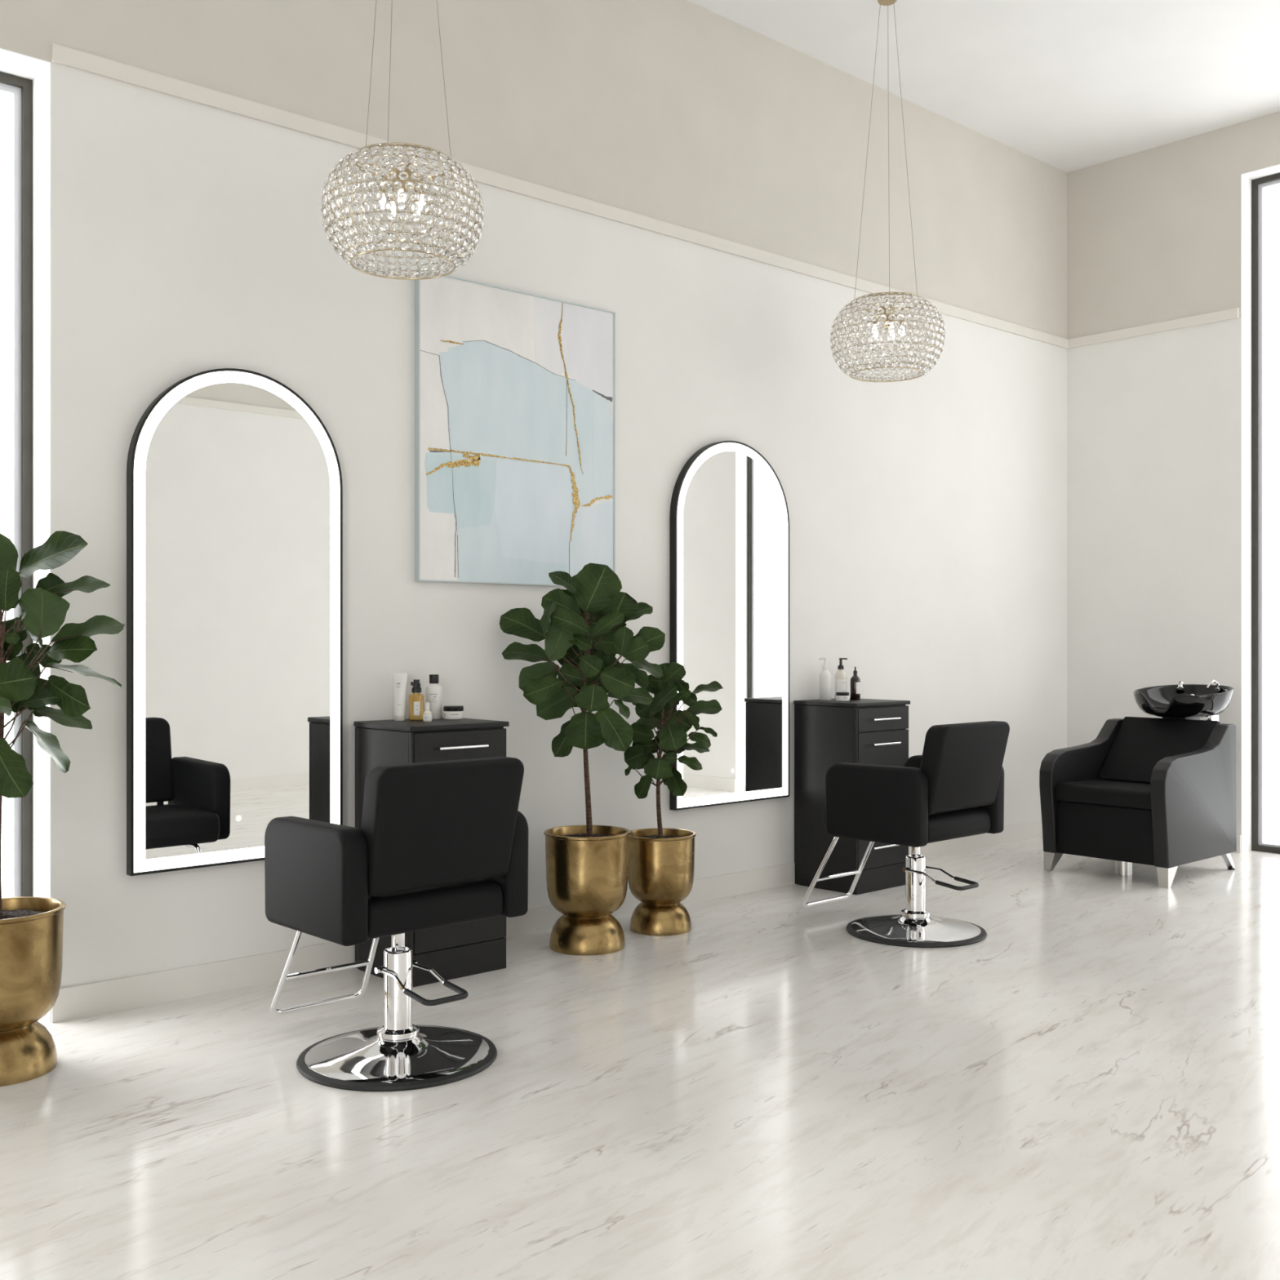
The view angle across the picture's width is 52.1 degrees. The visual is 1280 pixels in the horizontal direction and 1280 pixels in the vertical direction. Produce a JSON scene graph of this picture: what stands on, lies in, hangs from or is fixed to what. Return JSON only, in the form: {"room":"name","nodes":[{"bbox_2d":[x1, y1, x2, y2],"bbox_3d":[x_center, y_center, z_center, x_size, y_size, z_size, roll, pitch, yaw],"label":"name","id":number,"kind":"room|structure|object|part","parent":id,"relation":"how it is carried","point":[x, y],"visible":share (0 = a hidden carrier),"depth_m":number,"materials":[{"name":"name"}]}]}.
{"room":"salon","nodes":[
{"label":"salon","id":0,"kind":"room"},
{"bbox_2d":[0,0,1066,988],"bbox_3d":[-1.381,-0.959,5.390,12.023,4.617,0.235,0,0,-42],"label":"wall","id":1,"kind":"structure","parent":0,"point":[927,513],"depth_m":6.25,"materials":[{"name":"paint"}]},
{"bbox_2d":[0,48,51,1022],"bbox_3d":[-2.426,-0.342,4.447,0.740,3.383,0.230,0,0,-42],"label":"window","id":2,"kind":"structure","parent":1,"relation":"in","point":[28,78],"depth_m":4.73,"materials":[{"name":"paint"}]},
{"bbox_3d":[-2.483,-0.342,4.511,0.740,3.383,0.022,0,0,-42],"label":"frame","id":3,"kind":"part","parent":2,"relation":"part of","materials":[{"name":"metal"}]},
{"bbox_2d":[126,368,342,875],"bbox_3d":[-1.544,-0.090,5.056,0.858,1.900,0.044,0,0,-42],"label":"arched mirror","id":4,"kind":"object","parent":1,"relation":"attached to","point":[234,486],"visible":1,"depth_m":5.01,"materials":[{"name":"black mirror"}]},
{"bbox_2d":[414,269,615,586],"bbox_3d":[-0.542,-0.915,5.963,1.108,1.330,0.034,0,0,-42],"label":"painting","id":5,"kind":"object","parent":1,"relation":"attached to","point":[515,390],"visible":0.98,"depth_m":5.91,"materials":[{"name":"multicoloured paint"}]},
{"bbox_2d":[51,820,1042,1022],"bbox_3d":[0.463,1.292,6.883,6.813,0.115,0.011,0,0,-42],"label":"baseboard","id":6,"kind":"structure","parent":1,"relation":"attached to","point":[77,1002],"depth_m":5.19,"materials":[{"name":"paint"}]},
{"bbox_2d":[51,43,1068,349],"bbox_3d":[0.465,-2.064,6.881,6.813,0.062,0.016,0,0,-42],"label":"trim","id":7,"kind":"structure","parent":1,"relation":"attached to","point":[60,55],"depth_m":5.90,"materials":[{"name":"paint"}]},
{"bbox_2d":[669,440,789,810],"bbox_3d":[0.484,-0.090,6.879,0.858,1.900,0.044,0,0,-42],"label":"arched mirror","id":8,"kind":"object","parent":1,"relation":"attached to","point":[729,517],"visible":1,"depth_m":6.85,"materials":[{"name":"black mirror"}]},
{"bbox_2d":[0,837,1279,1279],"bbox_3d":[0.808,1.410,2.955,12.023,0.120,6.784,0,0,-42],"label":"floor","id":9,"kind":"structure","parent":0,"point":[1086,1087],"depth_m":3.72,"materials":[{"name":"stone"}]},
{"bbox_2d":[0,530,124,1086],"bbox_3d":[-2.008,0.502,4.095,0.760,1.695,0.381,0,0,-13],"label":"fig tree","id":10,"kind":"object","parent":9,"relation":"on","point":[31,927],"visible":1,"depth_m":4.05,"materials":[{"name":"green plant"}]},
{"bbox_2d":[0,896,66,1031],"bbox_3d":[-2.005,1.021,4.095,0.381,0.358,0.381,0,0,-42],"label":"plant pot","id":11,"kind":"object","parent":10,"relation":"attached to","point":[31,927],"depth_m":4.01,"materials":[{"name":"gold metal"}]},
{"bbox_2d":[264,756,528,1091],"bbox_3d":[-0.849,0.862,4.295,0.676,0.977,0.886,0,0,-42],"label":"chair","id":12,"kind":"object","parent":9,"relation":"on","point":[439,843],"visible":1,"depth_m":4.03,"materials":[{"name":"black leather"}]},
{"bbox_3d":[-1.001,0.731,4.024,0.086,0.345,0.528,0,0,-42],"label":"armrest","id":13,"kind":"part","parent":12,"relation":"part of","materials":[{"name":"black leather"}]},
{"bbox_3d":[-0.780,1.304,4.219,0.586,0.068,0.586,0,0,-42],"label":"plate","id":14,"kind":"part","parent":12,"relation":"part of","materials":[{"name":"silver metal"}]},
{"bbox_3d":[-0.688,1.080,4.117,0.160,0.056,0.316,0,0,-42],"label":"pump lever","id":15,"kind":"part","parent":12,"relation":"part of","materials":[{"name":"silver metal"}]},
{"bbox_3d":[-0.816,0.830,4.259,0.498,0.136,0.597,0,0,-42],"label":"seat","id":16,"kind":"part","parent":12,"relation":"part of","materials":[{"name":"black leather"}]},
{"bbox_3d":[-0.612,0.568,4.032,0.531,0.389,0.177,0,0,-42],"label":"backrest","id":17,"kind":"part","parent":12,"relation":"part of","materials":[{"name":"black leather"}]},
{"bbox_3d":[-0.562,0.731,4.418,0.086,0.345,0.528,0,0,-42],"label":"armrest","id":18,"kind":"part","parent":12,"relation":"part of","materials":[{"name":"black leather"}]},
{"bbox_2d":[353,717,509,987],"bbox_3d":[-0.855,0.844,5.368,0.483,1.012,0.469,0,0,-42],"label":"base cabinet","id":19,"kind":"object","parent":9,"relation":"on","point":[455,951],"visible":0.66,"depth_m":5.23,"materials":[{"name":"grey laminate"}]},
{"bbox_2d":[391,673,407,720],"bbox_3d":[-1.001,0.239,5.450,0.050,0.196,0.051,0,0,-32],"label":"tube","id":20,"kind":"object","parent":19,"relation":"on","point":[399,680],"visible":1,"depth_m":5.44,"materials":[{"name":"white plastic"}]},
{"bbox_2d":[408,679,424,720],"bbox_3d":[-0.930,0.253,5.447,0.062,0.170,0.040,0,0,9],"label":"spray bottle","id":21,"kind":"object","parent":19,"relation":"on","point":[416,700],"visible":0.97,"depth_m":5.43,"materials":[{"name":"yellow glass"}]},
{"bbox_2d":[422,702,431,721],"bbox_3d":[-0.873,0.298,5.377,0.037,0.079,0.038,0,0,9],"label":"bottle","id":22,"kind":"object","parent":19,"relation":"on","point":[427,715],"visible":1,"depth_m":5.37,"materials":[{"name":"beige plastic"}]},
{"bbox_3d":[-0.864,0.348,5.378,0.483,0.020,0.442,0,0,-42],"label":"panel","id":23,"kind":"part","parent":19,"relation":"part of","materials":[{"name":"grey laminate"}]},
{"bbox_2d":[425,674,442,719],"bbox_3d":[-0.876,0.243,5.562,0.070,0.188,0.071,0,0,9],"label":"lotion bottle","id":24,"kind":"object","parent":19,"relation":"on","point":[433,691],"visible":0.95,"depth_m":5.54,"materials":[{"name":"white plastic"}]},
{"bbox_2d":[443,705,463,719],"bbox_3d":[-0.791,0.310,5.549,0.089,0.055,0.089,0,0,9],"label":"jar","id":25,"kind":"object","parent":19,"relation":"on","point":[450,712],"visible":1,"depth_m":5.51,"materials":[{"name":"white plastic"}]},
{"bbox_3d":[-0.791,0.293,5.549,0.085,0.021,0.085,0,0,9],"label":"lid","id":26,"kind":"part","parent":25,"relation":"part of","materials":[{"name":"black plastic"}]},
{"bbox_3d":[-0.723,1.288,5.228,0.455,0.124,0.018,0,0,-42],"label":"toe panel","id":27,"kind":"part","parent":19,"relation":"part of","materials":[{"name":"grey laminate"}]},
{"bbox_3d":[-0.717,1.116,5.231,0.440,0.214,0.019,0,0,-42],"label":"drawer","id":28,"kind":"part","parent":19,"relation":"part of","materials":[{"name":"grey laminate"}]},
{"bbox_3d":[-0.717,0.429,5.231,0.440,0.126,0.019,0,0,-42],"label":"drawer","id":29,"kind":"part","parent":19,"relation":"part of","materials":[{"name":"grey laminate"}]},
{"bbox_3d":[-0.706,0.429,5.208,0.230,0.012,0.032,0,0,-42],"label":"handle","id":30,"kind":"part","parent":19,"relation":"part of","materials":[{"name":"white metal"}]},
{"bbox_2d":[499,563,665,955],"bbox_3d":[-0.260,0.510,5.745,0.738,1.680,0.398,0,0,3],"label":"fig tree","id":31,"kind":"object","parent":9,"relation":"on","point":[582,624],"visible":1,"depth_m":5.66,"materials":[{"name":"green plant"}]},
{"bbox_2d":[543,825,630,917],"bbox_3d":[-0.232,1.021,5.750,0.381,0.358,0.381,0,0,-42],"label":"plant pot","id":32,"kind":"object","parent":31,"relation":"attached to","point":[587,866],"depth_m":5.60,"materials":[{"name":"gold metal"}]},
{"bbox_2d":[623,662,723,935],"bbox_3d":[0.157,0.728,6.109,0.453,1.245,0.329,0,0,-9],"label":"fig tree","id":33,"kind":"object","parent":9,"relation":"on","point":[661,860],"visible":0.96,"depth_m":6.03,"materials":[{"name":"green plant"}]},
{"bbox_2d":[627,827,696,904],"bbox_3d":[0.097,1.060,6.099,0.330,0.315,0.330,0,0,-42],"label":"plant pot","id":34,"kind":"object","parent":33,"relation":"attached to","point":[661,860],"depth_m":5.97,"materials":[{"name":"gold metal"}]},
{"bbox_2d":[793,698,910,894],"bbox_3d":[1.174,0.844,7.206,0.483,1.012,0.469,0,0,-42],"label":"base cabinet","id":35,"kind":"object","parent":9,"relation":"on","point":[827,733],"visible":0.73,"depth_m":7.08,"materials":[{"name":"grey laminate"}]},
{"bbox_2d":[818,657,831,700],"bbox_3d":[1.034,0.221,7.297,0.066,0.234,0.066,0,0,-27],"label":"pump bottle","id":36,"kind":"object","parent":35,"relation":"on","point":[824,676],"visible":1,"depth_m":7.27,"materials":[{"name":"white plastic"}]},
{"bbox_2d":[835,657,847,699],"bbox_3d":[1.125,0.221,7.316,0.071,0.234,0.067,0,0,6],"label":"pump bottle","id":37,"kind":"object","parent":35,"relation":"on","point":[840,676],"visible":0.84,"depth_m":7.29,"materials":[{"name":"beige plastic"}]},
{"bbox_2d":[835,692,849,701],"bbox_3d":[1.112,0.314,7.183,0.076,0.047,0.077,0,0,9],"label":"jar","id":38,"kind":"object","parent":35,"relation":"on","point":[840,696],"visible":1,"depth_m":7.15,"materials":[{"name":"white plastic"}]},
{"bbox_3d":[1.112,0.299,7.183,0.073,0.018,0.073,0,0,9],"label":"lid","id":39,"kind":"part","parent":38,"relation":"part of","materials":[{"name":"black plastic"}]},
{"bbox_3d":[1.165,0.348,7.216,0.483,0.020,0.442,0,0,-42],"label":"panel","id":40,"kind":"part","parent":35,"relation":"part of","materials":[{"name":"grey laminate"}]},
{"bbox_2d":[849,666,860,699],"bbox_3d":[1.205,0.245,7.323,0.056,0.185,0.056,0,0,9],"label":"dropper bottle","id":41,"kind":"object","parent":35,"relation":"on","point":[855,681],"visible":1,"depth_m":7.30,"materials":[{"name":"brown glass"}]},
{"bbox_3d":[1.305,1.288,7.065,0.455,0.124,0.018,0,0,-42],"label":"toe panel","id":42,"kind":"part","parent":35,"relation":"part of","materials":[{"name":"grey laminate"}]},
{"bbox_3d":[1.311,1.116,7.069,0.440,0.214,0.019,0,0,-42],"label":"drawer","id":43,"kind":"part","parent":35,"relation":"part of","materials":[{"name":"grey laminate"}]},
{"bbox_3d":[1.311,0.623,7.069,0.440,0.254,0.019,0,0,-42],"label":"drawer","id":44,"kind":"part","parent":35,"relation":"part of","materials":[{"name":"grey laminate"}]},
{"bbox_3d":[1.311,0.429,7.069,0.440,0.126,0.019,0,0,-42],"label":"drawer","id":45,"kind":"part","parent":35,"relation":"part of","materials":[{"name":"grey laminate"}]},
{"bbox_3d":[1.322,1.114,7.045,0.230,0.012,0.032,0,0,-42],"label":"handle","id":46,"kind":"part","parent":35,"relation":"part of","materials":[{"name":"white metal"}]},
{"bbox_3d":[1.322,0.562,7.045,0.230,0.012,0.032,0,0,-42],"label":"handle","id":47,"kind":"part","parent":35,"relation":"part of","materials":[{"name":"white metal"}]},
{"bbox_3d":[1.322,0.429,7.045,0.230,0.012,0.032,0,0,-42],"label":"handle","id":48,"kind":"part","parent":35,"relation":"part of","materials":[{"name":"white metal"}]},
{"bbox_2d":[802,720,1009,947],"bbox_3d":[1.204,0.862,6.115,0.676,0.977,0.886,0,0,-42],"label":"chair","id":49,"kind":"object","parent":9,"relation":"on","point":[954,789],"visible":1,"depth_m":5.85,"materials":[{"name":"black leather"}]},
{"bbox_3d":[1.051,0.731,5.844,0.086,0.345,0.528,0,0,-42],"label":"armrest","id":50,"kind":"part","parent":49,"relation":"part of","materials":[{"name":"black leather"}]},
{"bbox_3d":[1.237,0.830,6.079,0.498,0.136,0.597,0,0,-42],"label":"seat","id":51,"kind":"part","parent":49,"relation":"part of","materials":[{"name":"black leather"}]},
{"bbox_3d":[1.272,1.304,6.039,0.586,0.068,0.586,0,0,-42],"label":"plate","id":52,"kind":"part","parent":49,"relation":"part of","materials":[{"name":"silver metal"}]},
{"bbox_3d":[1.365,1.080,5.937,0.160,0.056,0.316,0,0,-42],"label":"pump lever","id":53,"kind":"part","parent":49,"relation":"part of","materials":[{"name":"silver metal"}]},
{"bbox_3d":[1.490,0.731,6.238,0.086,0.345,0.528,0,0,-42],"label":"armrest","id":54,"kind":"part","parent":49,"relation":"part of","materials":[{"name":"black leather"}]},
{"bbox_3d":[1.441,0.568,5.852,0.531,0.389,0.177,0,0,-42],"label":"backrest","id":55,"kind":"part","parent":49,"relation":"part of","materials":[{"name":"black leather"}]},
{"bbox_2d":[1039,680,1236,888],"bbox_3d":[3.058,0.800,7.774,1.291,1.100,0.760,0,0,-42],"label":"chair","id":56,"kind":"object","parent":9,"relation":"on","point":[1159,793],"visible":1,"depth_m":7.54,"materials":[{"name":"black leather"}]},
{"bbox_3d":[2.427,1.296,7.663,0.113,0.108,0.072,0,0,-42],"label":"leg","id":57,"kind":"part","parent":56,"relation":"part of","materials":[{"name":"metal"}]},
{"bbox_3d":[2.681,0.868,7.889,0.885,0.747,0.084,0,0,-42],"label":"panel","id":58,"kind":"part","parent":56,"relation":"part of","materials":[{"name":"black leather"}]},
{"bbox_3d":[2.817,0.883,7.556,0.586,0.100,0.584,0,0,-42],"label":"seat","id":59,"kind":"part","parent":56,"relation":"part of","materials":[{"name":"black leather"}]},
{"bbox_3d":[2.920,1.089,7.650,0.808,0.302,0.591,0,0,-42],"label":"panel","id":60,"kind":"part","parent":56,"relation":"part of","materials":[{"name":"black leather"}]},
{"bbox_3d":[3.092,0.662,7.804,0.365,0.366,0.584,0,0,-42],"label":"backrest","id":61,"kind":"part","parent":56,"relation":"part of","materials":[{"name":"black leather"}]},
{"bbox_3d":[2.884,1.296,7.155,0.113,0.108,0.065,0,0,-42],"label":"leg","id":62,"kind":"part","parent":56,"relation":"part of","materials":[{"name":"metal"}]},
{"bbox_2d":[1162,717,1199,719],"bbox_3d":[3.305,0.659,7.994,0.195,0.382,0.150,0,0,-42],"label":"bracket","id":63,"kind":"object","parent":56,"relation":"in","point":[1193,718],"depth_m":7.93,"materials":[{"name":"black metal"}]},
{"bbox_2d":[1133,680,1233,717],"bbox_3d":[3.316,0.360,8.008,0.595,0.220,0.560,0,0,-42],"label":"basin","id":64,"kind":"object","parent":56,"relation":"in","point":[1181,700],"depth_m":7.86,"materials":[{"name":"black ceramic"}]},
{"bbox_3d":[3.133,0.868,7.387,0.885,0.747,0.084,0,0,-42],"label":"panel","id":65,"kind":"part","parent":56,"relation":"part of","materials":[{"name":"black plastic"}]},
{"bbox_3d":[3.431,1.290,7.643,0.122,0.096,0.035,0,0,-42],"label":"leg","id":66,"kind":"part","parent":56,"relation":"part of","materials":[{"name":"silver metal"}]},
{"bbox_2d":[687,0,1279,173],"bbox_3d":[0.808,-3.342,2.955,12.023,0.150,6.784,0,0,-42],"label":"ceiling","id":67,"kind":"structure","parent":0,"point":[1068,86],"depth_m":7.35,"materials":[{"name":"paint"}]},
{"bbox_2d":[320,0,484,279],"bbox_3d":[-0.851,-2.304,4.700,0.577,1.924,0.577,0,0,-4],"label":"crystal pendant light","id":68,"kind":"object","parent":67,"relation":"hanging from","point":[403,179],"visible":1,"depth_m":4.52,"materials":[{"name":"clear glass"}]},
{"bbox_3d":[-0.920,-1.562,4.671,0.025,0.055,0.025,0,0,-42],"label":"bulb","id":69,"kind":"part","parent":68,"relation":"part of","materials":[{"name":"white glass"}]},
{"bbox_3d":[-0.904,-1.620,4.676,0.058,0.059,0.023,0,0,-16],"label":"lamp arm","id":70,"kind":"part","parent":68,"relation":"part of","materials":[{"name":"metal"}]},
{"bbox_3d":[-0.900,-1.562,4.757,0.025,0.055,0.025,0,0,-42],"label":"bulb","id":71,"kind":"part","parent":68,"relation":"part of","materials":[{"name":"white glass"}]},
{"bbox_3d":[-0.844,-1.562,4.626,0.025,0.055,0.025,0,0,-42],"label":"bulb","id":72,"kind":"part","parent":68,"relation":"part of","materials":[{"name":"white glass"}]},
{"bbox_3d":[-0.845,-1.620,4.642,0.023,0.059,0.058,0,0,-3],"label":"lamp arm","id":73,"kind":"part","parent":68,"relation":"part of","materials":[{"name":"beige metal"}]},
{"bbox_3d":[-0.778,-1.562,4.684,0.025,0.055,0.025,0,0,-42],"label":"bulb","id":74,"kind":"part","parent":68,"relation":"part of","materials":[{"name":"white glass"}]},
{"bbox_2d":[830,0,945,382],"bbox_3d":[1.256,-2.304,6.644,0.577,1.924,0.577,0,0,-23],"label":"crystal pendant light","id":75,"kind":"object","parent":67,"relation":"hanging from","point":[886,313],"visible":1,"depth_m":6.47,"materials":[{"name":"clear glass"}]},
{"bbox_2d":[1066,111,1279,835],"bbox_3d":[5.253,-0.959,6.793,0.190,4.617,6.549,0,0,-42],"label":"wall","id":76,"kind":"structure","parent":0,"point":[1153,235],"depth_m":8.70,"materials":[{"name":"paint"}]},
{"bbox_2d":[1068,307,1239,348],"bbox_3d":[3.391,-2.064,8.710,0.016,0.062,1.176,0,0,-42],"label":"trim","id":77,"kind":"structure","parent":76,"relation":"attached to","point":[1233,313],"depth_m":8.67,"materials":[{"name":"paint"}]},
{"bbox_2d":[1235,834,1240,853],"bbox_3d":[3.395,1.292,8.709,0.011,0.115,1.193,0,0,-42],"label":"baseboard","id":78,"kind":"structure","parent":76,"relation":"attached to","point":[1238,836],"depth_m":8.27,"materials":[{"name":"paint"}]},
{"bbox_2d":[1240,164,1279,853],"bbox_3d":[4.565,-0.795,7.554,0.185,4.290,2.090,0,0,-42],"label":"window","id":79,"kind":"structure","parent":76,"relation":"in","point":[1253,183],"depth_m":8.34,"materials":[{"name":"paint"}]}
]}

